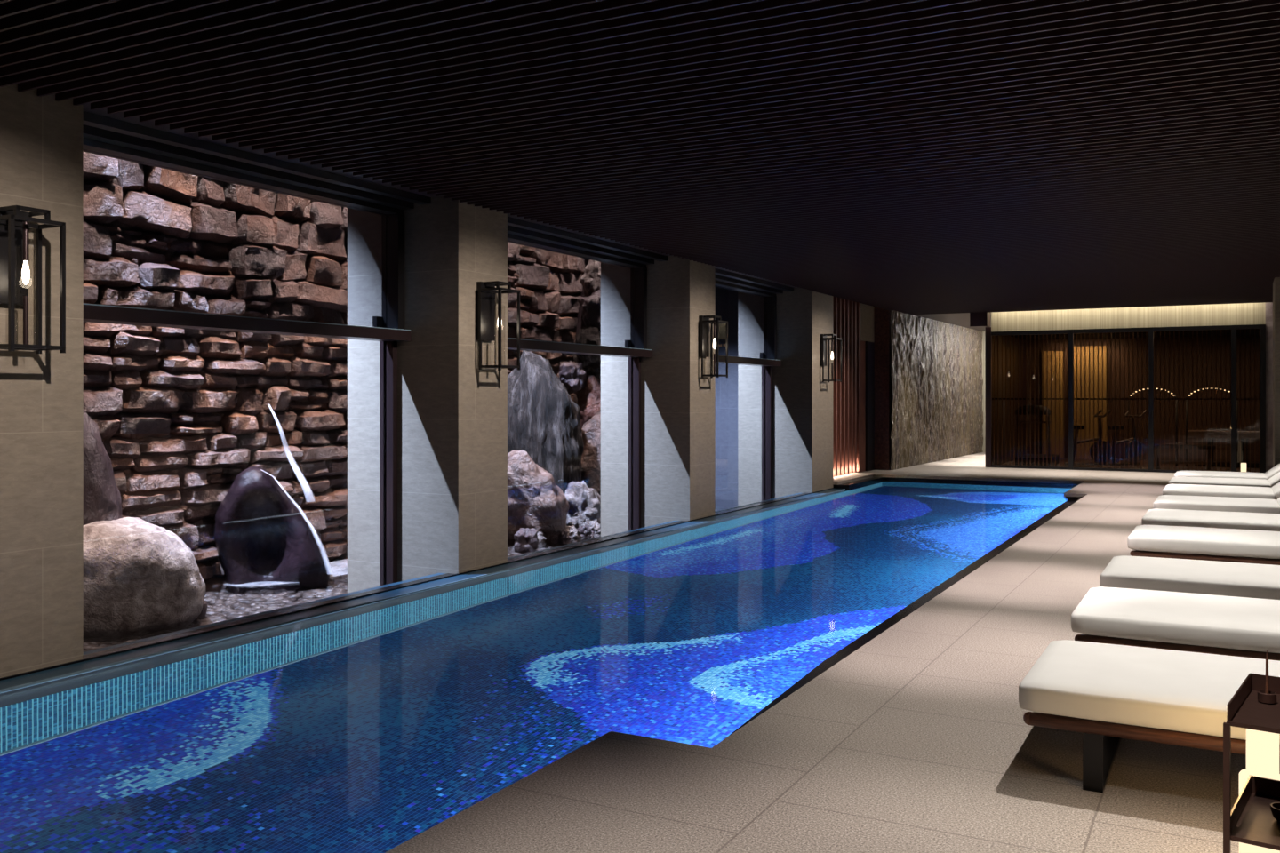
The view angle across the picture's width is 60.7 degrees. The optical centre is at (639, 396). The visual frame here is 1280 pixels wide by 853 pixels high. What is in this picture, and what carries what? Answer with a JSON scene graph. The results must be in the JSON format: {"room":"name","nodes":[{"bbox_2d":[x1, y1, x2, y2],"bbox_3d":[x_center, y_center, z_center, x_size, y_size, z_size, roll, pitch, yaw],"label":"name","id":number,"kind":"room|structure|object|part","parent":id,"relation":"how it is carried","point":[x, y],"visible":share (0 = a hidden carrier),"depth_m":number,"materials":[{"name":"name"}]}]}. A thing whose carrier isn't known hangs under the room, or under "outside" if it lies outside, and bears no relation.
{"room":"indoor swimming pool","nodes":[
{"label":"indoor swimming pool","id":0,"kind":"room"},
{"bbox_2d":[0,83,83,678],"bbox_3d":[-4.219,0.290,6.594,1.340,4.420,0.940,0,0,28],"label":"stone pillar","id":1,"kind":"structure","parent":0,"point":[42,138],"depth_m":6.46,"materials":[{"name":"stone"}]},
{"bbox_2d":[0,205,65,353],"bbox_3d":[-3.502,-0.660,6.206,0.291,0.821,0.322,0,0,28],"label":"wall lantern","id":2,"kind":"object","parent":1,"relation":"attached to","point":[14,225],"visible":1,"depth_m":6.22,"materials":[{"name":"metal"}]},
{"bbox_3d":[-3.617,-0.800,6.246,0.050,0.540,0.220,0,0,28],"label":"plate","id":3,"kind":"part","parent":2,"relation":"part of","materials":[{"name":"metal"}]},
{"bbox_3d":[-3.519,-1.030,6.238,0.192,0.081,0.202,0,0,28],"label":"frame","id":4,"kind":"part","parent":2,"relation":"part of","materials":[{"name":"metal"}]},
{"bbox_3d":[-3.480,-0.718,6.194,0.040,0.165,0.040,0,0,28],"label":"bulb","id":5,"kind":"part","parent":2,"relation":"part of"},
{"bbox_3d":[-3.480,-0.425,6.194,0.028,0.290,0.028,0,0,28],"label":"rod","id":6,"kind":"part","parent":2,"relation":"part of","materials":[{"name":"brown metal"}]},
{"bbox_2d":[83,111,453,658],"bbox_3d":[-2.928,0.100,8.528,0.930,4.000,3.690,0,0,28],"label":"window","id":7,"kind":"structure","parent":1,"relation":"attached to","point":[105,136],"depth_m":8.97,"materials":[{"name":"metal"}]},
{"bbox_3d":[-3.205,-1.175,8.678,0.012,1.060,3.510,0,0,28],"label":"pane","id":8,"kind":"part","parent":7,"relation":"part of","materials":[{"name":"clear glass"}]},
{"bbox_3d":[-3.130,-0.568,8.637,0.270,0.095,3.690,0,0,28],"label":"transom rail","id":9,"kind":"part","parent":7,"relation":"part of","materials":[{"name":"brown metal"}]},
{"bbox_2d":[347,196,507,593],"bbox_3d":[-2.056,0.290,10.589,1.340,4.420,0.765,0,0,28],"label":"stone pillar","id":10,"kind":"structure","parent":0,"point":[452,412],"depth_m":10.19,"materials":[{"name":"stone"}]},
{"bbox_2d":[476,280,519,370],"bbox_3d":[-1.331,-0.660,10.216,0.291,0.821,0.322,0,0,28],"label":"wall lantern","id":11,"kind":"object","parent":10,"relation":"attached to","point":[485,291],"visible":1,"depth_m":10.18,"materials":[{"name":"metal"}]},
{"bbox_3d":[-1.446,-0.800,10.256,0.050,0.540,0.220,0,0,28],"label":"plate","id":12,"kind":"part","parent":11,"relation":"part of","materials":[{"name":"metal"}]},
{"bbox_3d":[-1.348,-1.030,10.248,0.192,0.081,0.202,0,0,28],"label":"frame","id":13,"kind":"part","parent":11,"relation":"part of","materials":[{"name":"metal"}]},
{"bbox_2d":[507,216,686,561],"bbox_3d":[-0.720,0.100,12.606,0.930,4.000,4.055,0,0,28],"label":"window","id":14,"kind":"structure","parent":10,"relation":"attached to","point":[520,232],"depth_m":13.81,"materials":[{"name":"metal"}]},
{"bbox_3d":[-0.922,-0.568,12.715,0.270,0.095,4.055,0,0,28],"label":"transom rail","id":15,"kind":"part","parent":14,"relation":"part of","materials":[{"name":"brown metal"}]},
{"bbox_2d":[0,477,1083,736],"bbox_3d":[1.063,2.175,10.626,4.550,1.249,22.700,0,0,28],"label":"pool edge","id":16,"kind":"object","parent":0,"point":[31,679],"visible":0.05,"depth_m":8.69,"materials":[{"name":"stone"}]},
{"bbox_2d":[0,480,1071,852],"bbox_3d":[1.154,1.630,10.406,4.080,0.001,22.400,0,0,28],"label":"pool water","id":17,"kind":"object","parent":16,"relation":"in","point":[368,728],"visible":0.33,"depth_m":6.13,"materials":[{"name":"liquid"}]},
{"bbox_2d":[0,0,1279,331],"bbox_3d":[4.923,-1.942,13.880,9.360,0.355,32.100,0,0,28],"label":"ceiling","id":18,"kind":"structure","parent":0,"point":[946,161],"depth_m":6.92,"materials":[{"name":"paint"}]},
{"bbox_2d":[600,256,715,536],"bbox_3d":[0.245,0.290,14.838,1.340,4.420,0.790,0,0,28],"label":"stone pillar","id":19,"kind":"structure","parent":0,"point":[678,404],"depth_m":14.44,"materials":[{"name":"stone"}]},
{"bbox_2d":[698,315,727,377],"bbox_3d":[0.964,-0.660,14.455,0.291,0.821,0.322,0,0,28],"label":"wall lantern","id":20,"kind":"object","parent":19,"relation":"attached to","point":[704,321],"visible":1,"depth_m":14.43,"materials":[{"name":"metal"}]},
{"bbox_3d":[0.849,-0.800,14.494,0.050,0.540,0.220,0,0,28],"label":"plate","id":21,"kind":"part","parent":20,"relation":"part of","materials":[{"name":"metal"}]},
{"bbox_3d":[0.947,-1.030,14.487,0.192,0.081,0.202,0,0,28],"label":"frame","id":22,"kind":"part","parent":20,"relation":"part of","materials":[{"name":"metal"}]},
{"bbox_3d":[0.986,-0.425,14.443,0.028,0.290,0.028,0,0,28],"label":"rod","id":23,"kind":"part","parent":20,"relation":"part of","materials":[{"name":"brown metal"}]},
{"bbox_3d":[0.986,-0.718,14.443,0.040,0.165,0.040,0,0,28],"label":"bulb","id":24,"kind":"part","parent":20,"relation":"part of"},
{"bbox_2d":[715,268,807,514],"bbox_3d":[1.550,0.100,16.798,0.930,4.000,3.900,0,0,28],"label":"window","id":25,"kind":"structure","parent":19,"relation":"attached to","point":[724,279],"depth_m":18.55,"materials":[{"name":"metal"}]},
{"bbox_3d":[1.348,-0.568,16.908,0.270,0.095,3.900,0,0,28],"label":"transom rail","id":26,"kind":"part","parent":25,"relation":"part of","materials":[{"name":"brown metal"}]},
{"bbox_2d":[737,288,832,506],"bbox_3d":[2.554,0.290,19.103,1.340,4.420,1.110,0,0,28],"label":"stone pillar","id":27,"kind":"structure","parent":0,"point":[802,404],"depth_m":18.58,"materials":[{"name":"stone"}]},
{"bbox_2d":[820,334,841,382],"bbox_3d":[3.264,-0.660,18.702,0.291,0.821,0.322,0,0,28],"label":"wall lantern","id":28,"kind":"object","parent":27,"relation":"attached to","point":[824,339],"visible":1,"depth_m":18.68,"materials":[{"name":"metal"}]},
{"bbox_3d":[3.149,-0.800,18.742,0.050,0.540,0.220,0,0,28],"label":"plate","id":29,"kind":"part","parent":28,"relation":"part of","materials":[{"name":"metal"}]},
{"bbox_3d":[3.247,-1.030,18.734,0.192,0.081,0.202,0,0,28],"label":"frame","id":30,"kind":"part","parent":28,"relation":"part of","materials":[{"name":"metal"}]},
{"bbox_3d":[3.286,-0.425,18.690,0.028,0.290,0.028,0,0,28],"label":"rod","id":31,"kind":"part","parent":28,"relation":"part of","materials":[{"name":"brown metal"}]},
{"bbox_2d":[384,452,1279,852],"bbox_3d":[4.947,1.525,13.810,9.050,0.050,32.000,0,0,28],"label":"floor","id":32,"kind":"structure","parent":0,"point":[918,740],"depth_m":4.43,"materials":[{"name":"tile"}]},
{"bbox_2d":[1015,404,1058,466],"bbox_3d":[8.687,0.835,23.919,0.720,1.330,1.860,0,0,28],"label":"treadmill","id":33,"kind":"object","parent":32,"relation":"on","point":[1032,405],"visible":0.7,"depth_m":23.34,"materials":[{"name":"plastic"}]},
{"bbox_3d":[8.175,0.825,23.605,0.080,0.958,0.180,0,0,28],"label":"post","id":34,"kind":"part","parent":33,"relation":"part of","materials":[{"name":"metal"}]},
{"bbox_3d":[8.535,0.550,23.638,0.700,0.040,0.040,0,0,28],"label":"handle","id":35,"kind":"part","parent":33,"relation":"part of","materials":[{"name":"metal"}]},
{"bbox_3d":[8.703,0.825,23.319,0.080,0.958,0.180,0,0,28],"label":"post","id":36,"kind":"part","parent":33,"relation":"part of","materials":[{"name":"metal"}]},
{"bbox_2d":[1064,409,1110,465],"bbox_3d":[9.635,0.879,23.470,1.008,1.192,0.484,0,0,0],"label":"exercise bike","id":37,"kind":"object","parent":32,"relation":"on","point":[1100,411],"visible":0.74,"depth_m":23.44,"materials":[{"name":"metal"}]},
{"bbox_2d":[1105,409,1146,466],"bbox_3d":[10.389,0.879,23.421,1.008,1.192,0.484,0,0,-23],"label":"exercise bike","id":38,"kind":"object","parent":32,"relation":"on","point":[1145,411],"visible":0.58,"depth_m":23.44,"materials":[{"name":"metal"}]},
{"bbox_2d":[1018,640,1279,793],"bbox_3d":[2.546,1.062,4.171,1.976,0.877,0.932,0,0,28],"label":"sun lounger","id":39,"kind":"object","parent":32,"relation":"on","point":[1108,693],"visible":0.97,"depth_m":4.16,"materials":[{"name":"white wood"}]},
{"bbox_2d":[1018,640,1279,744],"bbox_3d":[2.205,1.166,4.356,1.200,0.142,0.932,0,0,28],"label":"seat cushion","id":40,"kind":"object","parent":39,"relation":"on","point":[1160,694],"depth_m":4.18,"materials":[{"name":"fabric"}]},
{"bbox_3d":[2.352,1.250,3.793,1.957,0.052,0.052,0,0,28],"label":"rail","id":41,"kind":"part","parent":39,"relation":"part of","materials":[{"name":"brown wood"}]},
{"bbox_2d":[1071,586,1279,661],"bbox_3d":[3.298,1.062,5.560,1.976,0.877,0.932,0,0,28],"label":"sun lounger","id":42,"kind":"object","parent":32,"relation":"on","point":[1210,624],"visible":0.88,"depth_m":5.50,"materials":[{"name":"fabric"}]},
{"bbox_3d":[3.104,1.250,5.182,1.957,0.052,0.052,0,0,28],"label":"rail","id":43,"kind":"part","parent":42,"relation":"part of","materials":[{"name":"brown wood"}]},
{"bbox_2d":[1153,444,1215,470],"bbox_3d":[11.303,1.250,22.765,1.200,0.500,0.400,0,0,23],"label":"weight bench","id":44,"kind":"object","parent":32,"relation":"on","point":[1157,445],"visible":0.66,"depth_m":22.68,"materials":[{"name":"plastic"}]},
{"bbox_2d":[1099,555,1279,599],"bbox_3d":[3.974,1.062,6.809,1.976,0.877,0.932,0,0,28],"label":"sun lounger","id":45,"kind":"object","parent":32,"relation":"on","point":[1228,579],"visible":0.7,"depth_m":6.77,"materials":[{"name":"fabric"}]},
{"bbox_2d":[1128,525,1279,565],"bbox_3d":[4.965,1.062,8.638,1.976,0.877,0.932,0,0,28],"label":"sun lounger","id":46,"kind":"object","parent":32,"relation":"on","point":[1162,541],"visible":0.98,"depth_m":8.53,"materials":[{"name":"fabric"}]},
{"bbox_3d":[4.771,1.250,8.260,1.957,0.052,0.052,0,0,28],"label":"rail","id":47,"kind":"part","parent":46,"relation":"part of","materials":[{"name":"brown wood"}]},
{"bbox_2d":[1141,508,1279,531],"bbox_3d":[5.703,1.062,10.001,1.976,0.877,0.932,0,0,28],"label":"sun lounger","id":48,"kind":"object","parent":32,"relation":"on","point":[1166,517],"visible":0.61,"depth_m":9.93,"materials":[{"name":"fabric"}]},
{"bbox_2d":[1185,387,1238,468],"bbox_3d":[12.139,0.651,23.217,0.980,1.698,0.048,0,0,28],"label":"light","id":49,"kind":"object","parent":32,"relation":"on","point":[1190,394],"visible":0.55,"depth_m":23.18,"materials":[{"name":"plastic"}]},
{"bbox_2d":[1152,495,1279,514],"bbox_3d":[6.512,1.062,11.496,1.976,0.877,0.932,0,0,28],"label":"sun lounger","id":50,"kind":"object","parent":32,"relation":"on","point":[1246,505],"visible":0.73,"depth_m":11.40,"materials":[{"name":"fabric"}]},
{"bbox_2d":[1162,481,1279,499],"bbox_3d":[7.346,1.062,13.035,1.976,0.877,0.932,0,0,28],"label":"sun lounger","id":51,"kind":"object","parent":32,"relation":"on","point":[1180,490],"visible":0.61,"depth_m":12.92,"materials":[{"name":"fabric"}]},
{"bbox_2d":[1271,481,1279,499],"bbox_3d":[7.789,0.912,12.795,0.850,0.129,0.932,-42,-18,22],"label":"cushion","id":52,"kind":"object","parent":51,"relation":"on","point":[1275,490],"depth_m":12.57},
{"bbox_2d":[1188,430,1259,468],"bbox_3d":[12.665,1.120,23.391,1.700,0.760,0.600,0,0,28],"label":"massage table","id":53,"kind":"object","parent":32,"relation":"on","point":[1223,433],"visible":0.53,"depth_m":23.23,"materials":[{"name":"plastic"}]},
{"bbox_2d":[1168,472,1279,487],"bbox_3d":[8.036,1.062,14.310,1.976,0.877,0.932,0,0,28],"label":"sun lounger","id":54,"kind":"object","parent":32,"relation":"on","point":[1274,480],"visible":0.41,"depth_m":14.21,"materials":[{"name":"fabric"}]},
{"bbox_2d":[1168,476,1271,487],"bbox_3d":[7.695,1.166,14.495,1.200,0.142,0.932,0,0,28],"label":"seat cushion","id":55,"kind":"object","parent":54,"relation":"on","point":[1198,481],"depth_m":14.24,"materials":[{"name":"fabric"}]},
{"bbox_2d":[1268,472,1279,487],"bbox_3d":[8.480,0.912,14.070,0.850,0.129,0.932,-42,-18,22],"label":"cushion","id":56,"kind":"object","parent":54,"relation":"on","point":[1274,480],"depth_m":13.90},
{"bbox_2d":[1174,463,1279,479],"bbox_3d":[8.726,1.062,15.585,1.976,0.877,0.932,0,0,28],"label":"sun lounger","id":57,"kind":"object","parent":32,"relation":"on","point":[1275,470],"visible":0.42,"depth_m":15.49,"materials":[{"name":"fabric"}]},
{"bbox_2d":[1174,470,1267,479],"bbox_3d":[8.385,1.166,15.770,1.200,0.142,0.932,0,0,28],"label":"seat cushion","id":58,"kind":"object","parent":57,"relation":"on","point":[1180,474],"depth_m":15.52,"materials":[{"name":"fabric"}]},
{"bbox_2d":[1264,463,1279,479],"bbox_3d":[9.170,0.912,15.345,0.850,0.129,0.932,-42,-18,22],"label":"cushion","id":59,"kind":"object","parent":57,"relation":"on","point":[1276,469],"depth_m":15.15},
{"bbox_2d":[1240,463,1246,471],"bbox_3d":[9.473,1.270,17.159,0.144,0.459,0.144,0,0,28],"label":"lantern","id":60,"kind":"object","parent":32,"relation":"on","point":[1243,465],"visible":0.2,"depth_m":17.13,"materials":[{"name":"brown metal"}]},
{"bbox_2d":[1223,650,1279,852],"bbox_3d":[1.896,1.112,2.946,0.516,0.776,0.436,0,0,36],"label":"tray table","id":61,"kind":"object","parent":32,"relation":"on","point":[1251,820],"depth_m":3.03,"materials":[{"name":"brown metal"}]},
{"bbox_3d":[1.570,1.187,2.925,0.016,0.626,0.016,0,0,36],"label":"leg","id":62,"kind":"part","parent":61,"relation":"part of","materials":[{"name":"brown metal"}]},
{"bbox_2d":[1226,673,1279,734],"bbox_3d":[1.896,0.853,2.946,0.500,0.055,0.420,0,0,36],"label":"tray","id":63,"kind":"object","parent":61,"relation":"on","point":[1244,711],"depth_m":3.04,"materials":[{"name":"brown metal"}]},
{"bbox_2d":[1230,776,1279,850],"bbox_3d":[1.896,1.157,2.946,0.500,0.055,0.420,0,0,36],"label":"tray","id":64,"kind":"object","parent":61,"relation":"on","point":[1252,822],"depth_m":3.06,"materials":[{"name":"brown metal"}]},
{"bbox_3d":[1.792,0.799,3.124,0.048,0.150,0.048,0,0,28],"label":"incense burner","id":65,"kind":"part","parent":61,"relation":"part of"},
{"bbox_2d":[1257,690,1276,704],"bbox_3d":[1.792,0.859,3.124,0.048,0.030,0.048,0,0,28],"label":"candle holder","id":66,"kind":"object","parent":61,"relation":"on","point":[1265,697],"depth_m":3.11,"materials":[{"name":"brown metal"}]},
{"bbox_2d":[1270,802,1279,822],"bbox_3d":[1.790,1.159,3.034,0.072,0.040,0.072,0,0,28],"label":"bowl","id":67,"kind":"object","parent":61,"relation":"on","point":[1275,807],"visible":1,"depth_m":3.03,"materials":[{"name":"ceramic"}]},
{"bbox_2d":[1239,728,1279,852],"bbox_3d":[1.970,1.230,3.459,0.170,0.540,0.170,0,0,28],"label":"lantern","id":68,"kind":"object","parent":32,"relation":"on","point":[1262,748],"visible":0.48,"depth_m":3.42,"materials":[{"name":"brown metal"}]},
{"bbox_3d":[1.970,1.348,3.459,0.132,0.304,0.132,0,0,28],"label":"lamp shade","id":69,"kind":"part","parent":68,"relation":"part of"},
{"bbox_3d":[1.970,1.077,3.459,0.092,0.235,0.092,0,0,28],"label":"lamp shade","id":70,"kind":"part","parent":68,"relation":"part of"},
{"bbox_2d":[832,296,983,477],"bbox_3d":[6.095,-0.200,24.598,0.714,3.400,11.938,0,0,29],"label":"wall","id":71,"kind":"structure","parent":0,"point":[929,380],"depth_m":23.36,"materials":[{"name":"grey stone"}]},
{"bbox_2d":[0,488,833,680],"bbox_3d":[-0.222,1.623,12.567,0.022,0.035,15.250,0,0,28],"label":"baseboard","id":72,"kind":"structure","parent":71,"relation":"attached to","point":[549,553],"depth_m":8.40,"materials":[{"name":"black stone"}]},
{"bbox_2d":[856,303,874,472],"bbox_3d":[4.465,-0.175,22.117,0.290,3.350,0.950,0,0,28],"label":"door","id":73,"kind":"structure","parent":71,"relation":"in","point":[867,312],"depth_m":22.04,"materials":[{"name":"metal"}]},
{"bbox_3d":[4.487,-1.485,22.105,0.240,0.730,0.950,0,0,28],"label":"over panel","id":74,"kind":"part","parent":73,"relation":"part of","materials":[{"name":"wood"}]},
{"bbox_3d":[4.629,0.190,22.284,0.160,2.620,0.500,0,0,28],"label":"frame","id":75,"kind":"part","parent":73,"relation":"part of","materials":[{"name":"wood"}]},
{"bbox_2d":[981,331,984,452],"bbox_3d":[12.610,-0.200,27.856,9.150,3.400,0.200,0,0,28],"label":"wall","id":76,"kind":"structure","parent":0,"point":[983,332],"depth_m":29.55,"materials":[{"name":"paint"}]},
{"bbox_2d":[984,327,1025,467],"bbox_3d":[8.937,0.010,26.081,0.120,2.980,6.420,0,0,28],"label":"wall partition","id":77,"kind":"structure","parent":0,"point":[987,329],"depth_m":24.63,"materials":[{"name":"paint"}]},
{"bbox_2d":[969,312,990,327],"bbox_3d":[7.186,-1.675,23.089,0.350,0.390,0.350,0,0,28],"label":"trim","id":78,"kind":"structure","parent":77,"relation":"attached to","point":[980,319],"depth_m":22.94,"materials":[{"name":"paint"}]},
{"bbox_2d":[986,324,1265,472],"bbox_3d":[9.667,0.060,22.075,5.151,2.880,0.150,0,0,28],"label":"slatted screen","id":79,"kind":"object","parent":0,"point":[1233,329],"depth_m":21.96,"materials":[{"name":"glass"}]},
{"bbox_3d":[9.669,1.475,22.057,5.120,0.050,0.100,0,0,28],"label":"frame","id":80,"kind":"part","parent":79,"relation":"part of","materials":[{"name":"metal"}]},
{"bbox_3d":[9.669,-1.340,22.057,5.120,0.080,0.100,0,0,28],"label":"frame","id":81,"kind":"part","parent":79,"relation":"part of","materials":[{"name":"metal"}]},
{"bbox_3d":[9.704,0.045,22.123,5.000,0.030,0.030,0,0,28],"label":"handrail","id":82,"kind":"part","parent":79,"relation":"part of","materials":[{"name":"metal"}]},
{"bbox_2d":[1175,448,1177,466],"bbox_3d":[11.549,1.310,23.536,0.034,0.364,0.048,0,0,28],"label":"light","id":83,"kind":"object","parent":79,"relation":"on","point":[1176,450],"depth_m":23.52,"materials":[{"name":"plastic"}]},
{"bbox_2d":[991,303,1265,331],"bbox_3d":[9.801,-1.740,22.071,5.220,0.720,0.150,0,0,28],"label":"wall","id":84,"kind":"structure","parent":0,"point":[1243,314],"depth_m":21.95,"materials":[{"name":"paint"}]},
{"bbox_2d":[1008,328,1259,340],"bbox_3d":[11.611,-1.440,23.649,6.900,0.080,4.350,0,0,28],"label":"ceiling","id":85,"kind":"structure","parent":0,"point":[1223,332],"depth_m":24.60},
{"bbox_2d":[1026,335,1259,463],"bbox_3d":[12.623,-0.200,25.518,6.900,3.400,0.100,0,0,28],"label":"wall","id":86,"kind":"structure","parent":0,"point":[1223,338],"depth_m":25.57,"materials":[{"name":"wood"}]},
{"bbox_2d":[1041,351,1063,458],"bbox_3d":[10.104,0.190,26.768,0.480,2.620,0.100,0,0,28],"label":"wall panel","id":87,"kind":"object","parent":86,"relation":"attached to","point":[1044,352],"visible":0.5,"depth_m":26.71,"materials":[{"name":"wood"}]},
{"bbox_2d":[1073,345,1106,459],"bbox_3d":[10.830,0.140,26.375,0.830,2.720,0.100,0,0,28],"label":"wall panel","id":88,"kind":"object","parent":86,"relation":"attached to","point":[1091,347],"visible":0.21,"depth_m":26.32,"materials":[{"name":"wood"}]},
{"bbox_2d":[1153,387,1177,444],"bbox_3d":[11.366,0.410,23.635,0.450,1.206,0.048,0,0,28],"label":"light","id":89,"kind":"object","parent":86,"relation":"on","point":[1176,428],"depth_m":23.52,"materials":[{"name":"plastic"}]},
{"bbox_2d":[1265,302,1272,471],"bbox_3d":[12.716,-0.300,20.481,1.740,3.600,0.170,0,0,28],"label":"wall","id":90,"kind":"structure","parent":0,"point":[1268,305],"depth_m":20.79,"materials":[{"name":"wood"}]},
{"bbox_2d":[1272,277,1279,467],"bbox_3d":[10.411,-0.180,16.225,1.740,3.360,0.950,0,0,28],"label":"stone pillar","id":91,"kind":"structure","parent":0,"point":[1276,282],"depth_m":16.21,"materials":[{"name":"stone"}]},
{"label":"outside","id":92,"kind":"structure","parent":0,"visible":0},
{"bbox_3d":[-2.060,2.085,13.312,2.500,0.070,15.450,0,0,28],"label":"garden bed","id":93,"kind":"object","parent":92,"visible":0},
{"bbox_2d":[83,409,122,525],"bbox_3d":[-4.840,1.053,9.541,0.656,2.065,0.600,0,0,-21],"label":"upright rock","id":94,"kind":"object","parent":93,"relation":"on","point":[101,495],"visible":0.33,"depth_m":9.38,"materials":[{"name":"stone"}]},
{"bbox_2d":[83,543,567,652],"bbox_3d":[-2.919,1.998,11.578,2.227,0.078,8.972,0,0,28],"label":"pebble bed","id":95,"kind":"object","parent":93,"relation":"on","point":[249,599],"visible":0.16,"depth_m":10.57,"materials":[{"name":"gravel"}]},
{"bbox_2d":[83,517,205,639],"bbox_3d":[-4.418,1.547,9.376,1.272,1.016,1.135,0,0,-29],"label":"granite boulder","id":96,"kind":"object","parent":95,"relation":"on","point":[138,573],"visible":0.74,"depth_m":8.98,"materials":[{"name":"stone"}]},
{"bbox_2d":[194,600,207,620],"bbox_3d":[-3.940,1.900,9.730,0.166,0.217,0.106,0,0,-16],"label":"rock","id":97,"kind":"object","parent":95,"relation":"on","point":[202,616],"visible":0.36,"depth_m":9.71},
{"bbox_2d":[214,466,330,593],"bbox_3d":[-3.801,1.383,11.346,1.140,1.337,0.629,0,0,-15],"label":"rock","id":98,"kind":"object","parent":95,"relation":"on","point":[261,537],"visible":0.91,"depth_m":11.16,"materials":[{"name":"stone"}]},
{"bbox_2d":[260,405,331,573],"bbox_3d":[-3.601,0.955,11.464,0.722,1.750,0.650,0,0,-19],"label":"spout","id":99,"kind":"object","parent":98,"relation":"on","point":[307,492],"visible":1,"depth_m":11.63,"materials":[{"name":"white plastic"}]},
{"bbox_2d":[529,528,546,548],"bbox_3d":[-1.368,1.889,14.356,0.247,0.338,0.232,0,0,28],"label":"rubble stone","id":100,"kind":"object","parent":95,"relation":"on","point":[541,539],"visible":0.35,"depth_m":14.33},
{"bbox_2d":[552,528,571,545],"bbox_3d":[-1.050,1.874,14.611,0.276,0.270,0.196,0,0,2],"label":"rubble stone","id":101,"kind":"object","parent":95,"relation":"on","point":[564,536],"visible":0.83,"depth_m":14.56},
{"bbox_2d":[565,525,582,544],"bbox_3d":[-0.921,1.889,14.752,0.266,0.301,0.229,0,0,28],"label":"rubble stone","id":102,"kind":"object","parent":95,"relation":"on","point":[572,532],"visible":0.69,"depth_m":14.69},
{"bbox_2d":[564,480,600,528],"bbox_3d":[-0.804,1.611,15.456,0.603,0.861,0.573,0,0,-2],"label":"rock","id":103,"kind":"object","parent":95,"relation":"on","point":[584,502],"visible":0.62,"depth_m":15.25,"materials":[{"name":"stone"}]},
{"bbox_2d":[576,525,594,541],"bbox_3d":[-0.739,1.882,14.900,0.239,0.271,0.197,0,0,-16],"label":"rubble stone","id":104,"kind":"object","parent":95,"relation":"on","point":[586,532],"visible":0.71,"depth_m":14.82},
{"bbox_2d":[587,520,600,538],"bbox_3d":[-0.613,1.875,15.063,0.284,0.335,0.273,0,0,28],"label":"rubble stone","id":105,"kind":"object","parent":95,"relation":"on","point":[596,527],"visible":0.38,"depth_m":14.97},
{"bbox_2d":[513,528,538,553],"bbox_3d":[-1.457,1.875,14.008,0.313,0.381,0.262,0,0,-4],"label":"rubble stone","id":106,"kind":"object","parent":93,"relation":"on","point":[524,538],"visible":0.87,"depth_m":13.91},
{"bbox_2d":[507,450,569,545],"bbox_3d":[-1.544,1.411,14.766,1.157,1.397,0.861,0,0,1],"label":"boulder","id":107,"kind":"object","parent":93,"relation":"on","point":[534,500],"visible":0.7,"depth_m":14.42,"materials":[{"name":"stone"}]},
{"bbox_2d":[507,350,583,494],"bbox_3d":[-1.507,0.707,15.691,1.403,2.778,0.938,0,0,-4],"label":"rock","id":108,"kind":"object","parent":93,"relation":"on","point":[543,419],"visible":0.5,"depth_m":15.31,"materials":[{"name":"stone"}]},
{"bbox_2d":[573,288,600,432],"bbox_3d":[-0.555,0.080,17.535,1.142,4.038,0.830,0,0,-1],"label":"rock","id":109,"kind":"object","parent":93,"relation":"on","point":[580,324],"visible":0.03,"depth_m":17.30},
{"bbox_2d":[580,410,600,495],"bbox_3d":[-0.501,1.126,16.448,0.863,1.971,0.847,0,0,-5],"label":"boulder","id":110,"kind":"object","parent":93,"relation":"on","point":[590,462],"visible":0.34,"depth_m":16.10,"materials":[{"name":"stone"}]},
{"bbox_2d":[576,375,600,430],"bbox_3d":[-0.686,0.092,16.771,0.667,0.872,0.847,0,0,9],"label":"rock","id":111,"kind":"object","parent":110,"relation":"on","point":[589,399],"visible":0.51,"depth_m":16.40,"materials":[{"name":"stone"}]},
{"bbox_2d":[558,360,588,394],"bbox_3d":[-1.002,-0.283,16.406,0.456,0.518,0.552,0,0,-5],"label":"rock","id":112,"kind":"object","parent":111,"relation":"on","point":[572,375],"visible":0.93,"depth_m":16.22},
{"bbox_2d":[572,325,600,376],"bbox_3d":[-0.727,-0.700,16.708,0.619,0.833,0.845,0,0,7],"label":"rock","id":113,"kind":"object","parent":111,"relation":"on","point":[591,335],"visible":0.45,"depth_m":16.41,"materials":[{"name":"stone"}]},
{"bbox_2d":[577,288,600,330],"bbox_3d":[-0.636,-1.296,16.863,0.660,0.729,0.807,0,0,-7],"label":"rock","id":114,"kind":"object","parent":113,"relation":"on","point":[591,305],"visible":0.48,"depth_m":16.52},
{"bbox_2d":[580,259,600,296],"bbox_3d":[-0.696,-1.798,17.020,0.452,0.720,0.670,0,0,2],"label":"rock","id":115,"kind":"object","parent":114,"relation":"on","point":[590,281],"visible":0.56,"depth_m":16.73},
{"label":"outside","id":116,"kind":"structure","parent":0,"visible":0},
{"bbox_2d":[111,499,737,634],"bbox_3d":[-2.043,1.900,13.302,2.340,0.001,15.450,0,0,28],"label":"pond water","id":117,"kind":"structure","parent":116,"point":[728,502],"depth_m":14.43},
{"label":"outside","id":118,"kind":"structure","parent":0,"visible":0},
{"bbox_2d":[83,152,600,592],"bbox_3d":[-3.021,-0.750,13.988,0.606,5.900,13.724,0,0,28],"label":"wall","id":119,"kind":"structure","parent":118,"point":[179,413],"depth_m":11.26,"materials":[{"name":"stone"}]},
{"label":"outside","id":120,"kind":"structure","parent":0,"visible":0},
{"bbox_2d":[715,287,737,508],"bbox_3d":[1.392,-0.600,20.370,1.850,5.800,0.250,0,0,28],"label":"wall","id":121,"kind":"structure","parent":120,"point":[726,300],"depth_m":20.12,"materials":[{"name":"paint"}]}
]}

